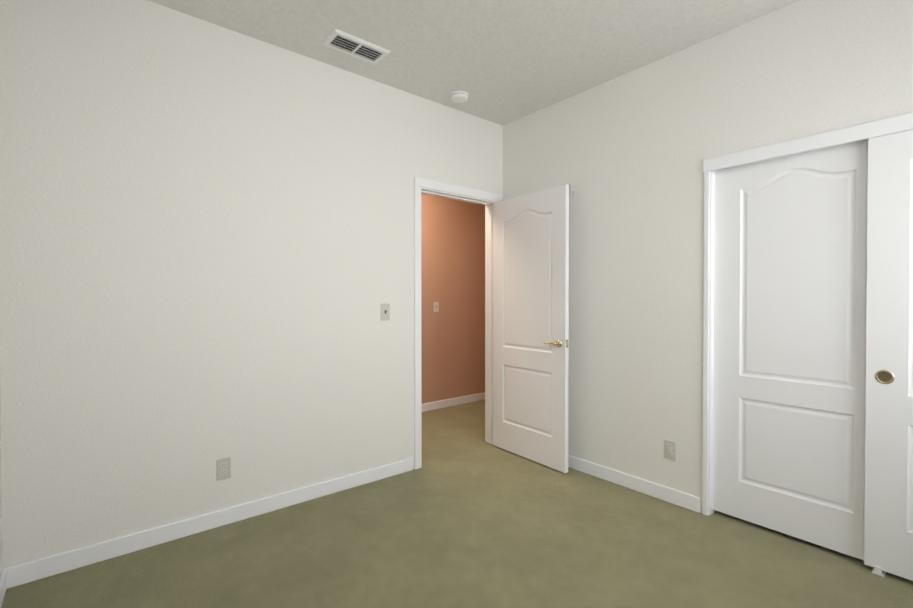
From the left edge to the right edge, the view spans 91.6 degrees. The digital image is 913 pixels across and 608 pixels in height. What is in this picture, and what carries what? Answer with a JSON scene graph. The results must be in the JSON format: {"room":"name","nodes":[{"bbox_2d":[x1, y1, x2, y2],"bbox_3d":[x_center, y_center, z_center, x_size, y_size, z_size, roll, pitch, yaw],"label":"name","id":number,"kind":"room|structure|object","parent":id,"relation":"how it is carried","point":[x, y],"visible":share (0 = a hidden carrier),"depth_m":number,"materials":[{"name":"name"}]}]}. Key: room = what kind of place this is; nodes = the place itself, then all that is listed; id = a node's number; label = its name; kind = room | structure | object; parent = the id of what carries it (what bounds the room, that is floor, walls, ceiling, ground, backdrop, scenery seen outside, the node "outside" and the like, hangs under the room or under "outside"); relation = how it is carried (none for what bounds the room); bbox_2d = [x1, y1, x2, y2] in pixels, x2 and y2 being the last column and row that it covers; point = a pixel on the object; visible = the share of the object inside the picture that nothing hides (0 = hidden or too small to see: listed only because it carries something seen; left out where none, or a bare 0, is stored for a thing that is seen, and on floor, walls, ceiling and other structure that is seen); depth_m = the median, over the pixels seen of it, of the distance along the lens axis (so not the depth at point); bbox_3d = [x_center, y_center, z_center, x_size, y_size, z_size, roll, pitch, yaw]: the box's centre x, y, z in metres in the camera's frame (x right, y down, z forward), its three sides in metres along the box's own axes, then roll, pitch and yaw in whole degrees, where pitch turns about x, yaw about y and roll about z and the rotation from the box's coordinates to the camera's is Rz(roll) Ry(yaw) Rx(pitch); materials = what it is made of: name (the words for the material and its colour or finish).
{"room":"empty bedroom","nodes":[
{"label":"empty bedroom","id":0,"kind":"room"},
{"bbox_2d":[0,377,2,575],"bbox_3d":[-0.871,-0.128,0.492,0.120,2.720,3.740,0,1,-39],"label":"wall","id":1,"kind":"structure","parent":0,"point":[1,568],"depth_m":1.87,"materials":[{"name":"paint"}]},
{"bbox_2d":[0,569,6,607],"bbox_3d":[-0.820,1.188,0.547,0.013,0.088,3.500,0,1,-39],"label":"baseboard","id":2,"kind":"structure","parent":1,"relation":"attached to","point":[3,584],"depth_m":1.83,"materials":[{"name":"white wood"}]},
{"bbox_2d":[0,0,502,568],"bbox_3d":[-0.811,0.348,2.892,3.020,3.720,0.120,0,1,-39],"label":"wall","id":3,"kind":"structure","parent":0,"point":[206,246],"depth_m":2.33,"materials":[{"name":"paint"}]},
{"bbox_2d":[5,458,412,588],"bbox_3d":[-1.126,1.167,2.554,2.092,0.088,0.013,0,1,-39],"label":"baseboard","id":4,"kind":"structure","parent":3,"relation":"attached to","point":[27,572],"depth_m":2.31,"materials":[{"name":"white wood"}]},
{"bbox_2d":[217,457,230,480],"bbox_3d":[-1.275,0.903,2.432,0.070,0.115,0.008,0,1,-39],"label":"electrical outlet","id":5,"kind":"object","parent":3,"relation":"attached to","point":[223,468],"visible":1,"depth_m":2.43,"materials":[{"name":"grey plastic"}]},
{"bbox_2d":[381,304,389,320],"bbox_3d":[-0.487,0.056,3.063,0.070,0.115,0.023,0,1,-39],"label":"light switch","id":6,"kind":"object","parent":3,"relation":"attached to","point":[385,311],"visible":1,"depth_m":3.07,"materials":[{"name":"grey plastic"}]},
{"bbox_2d":[414,177,501,468],"bbox_3d":[-0.003,0.140,3.555,0.894,2.122,0.152,0,1,-39],"label":"door frame","id":7,"kind":"structure","parent":3,"relation":"attached to","point":[443,190],"depth_m":3.44,"materials":[{"name":"white wood"}]},
{"bbox_2d":[493,184,573,472],"bbox_3d":[0.551,0.173,3.429,0.144,2.034,0.788,0,1,-37],"label":"door leaf","id":8,"kind":"structure","parent":7,"relation":"attached to","point":[530,314],"depth_m":3.37,"materials":[{"name":"painted wood"},{"name":"brass"}]},
{"bbox_2d":[421,194,484,403],"bbox_3d":[-0.693,-0.171,4.694,4.540,2.720,0.120,0,1,-39],"label":"wall","id":9,"kind":"structure","parent":0,"point":[453,285],"depth_m":5.15,"materials":[{"name":"orange paint"}]},
{"bbox_2d":[434,302,438,311],"bbox_3d":[-0.223,0.034,4.991,0.070,0.115,0.023,0,1,-39],"label":"light switch","id":10,"kind":"object","parent":9,"relation":"attached to","point":[436,306],"visible":1,"depth_m":5.00,"materials":[{"name":"white plastic"}]},
{"bbox_2d":[421,392,484,411],"bbox_3d":[-0.651,1.146,4.656,4.300,0.088,0.013,0,1,-39],"label":"baseboard","id":11,"kind":"structure","parent":9,"relation":"attached to","point":[450,402],"depth_m":5.15,"materials":[{"name":"white wood"}]},
{"bbox_2d":[1,400,912,607],"bbox_3d":[0.646,1.260,2.611,5.500,0.100,5.420,0,1,-39],"label":"floor","id":12,"kind":"structure","parent":0,"point":[466,515],"depth_m":2.13,"materials":[{"name":"carpet"}]},
{"bbox_2d":[147,0,798,125],"bbox_3d":[0.646,-1.559,2.583,5.500,0.100,5.420,0,1,-39],"label":"ceiling","id":13,"kind":"structure","parent":0,"point":[502,62],"depth_m":2.49,"materials":[{"name":"paint"}]},
{"bbox_2d":[321,29,390,63],"bbox_3d":[-0.587,-1.504,2.610,0.352,0.014,0.185,0,1,-39],"label":"ceiling vent","id":14,"kind":"object","parent":13,"relation":"in","point":[346,43],"visible":1,"depth_m":2.59,"materials":[{"name":"white metal"}]},
{"bbox_2d":[450,91,468,102],"bbox_3d":[0.022,-1.495,3.215,0.132,0.041,0.132,0,1,-39],"label":"smoke detector","id":15,"kind":"object","parent":13,"relation":"attached to","point":[459,96],"visible":1,"depth_m":3.18,"materials":[{"name":"white plastic"}]},
{"bbox_2d":[502,0,912,512],"bbox_3d":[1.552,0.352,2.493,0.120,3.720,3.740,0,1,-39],"label":"wall","id":16,"kind":"structure","parent":0,"point":[625,155],"depth_m":2.72,"materials":[{"name":"paint"}]},
{"bbox_2d":[568,455,699,512],"bbox_3d":[0.899,1.161,3.189,0.013,0.088,1.609,0,1,-39],"label":"baseboard","id":17,"kind":"structure","parent":16,"relation":"attached to","point":[676,497],"depth_m":2.86,"materials":[{"name":"white wood"}]},
{"bbox_2d":[664,439,675,460],"bbox_3d":[1.300,0.890,2.704,0.008,0.115,0.070,0,1,-39],"label":"electrical outlet","id":18,"kind":"object","parent":16,"relation":"attached to","point":[669,449],"visible":1,"depth_m":2.70,"materials":[{"name":"grey plastic"}]},
{"bbox_2d":[702,112,912,576],"bbox_3d":[1.935,0.200,2.013,0.140,2.034,1.491,0,1,-39],"label":"door frame","id":19,"kind":"structure","parent":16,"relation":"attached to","point":[887,126],"depth_m":2.52,"materials":[{"name":"white wood"}]},
{"bbox_2d":[713,139,867,559],"bbox_3d":[1.730,0.199,2.277,0.038,1.982,0.752,0,1,-39],"label":"closet door","id":20,"kind":"structure","parent":19,"relation":"attached to","point":[790,308],"depth_m":2.26,"materials":[{"name":"white wood"}]},
{"bbox_2d":[864,130,912,580],"bbox_3d":[2.119,0.204,1.742,0.038,1.982,0.752,0,1,-39],"label":"closet door","id":21,"kind":"structure","parent":19,"relation":"attached to","point":[888,534],"depth_m":1.96,"materials":[{"name":"white wood"}]}
]}

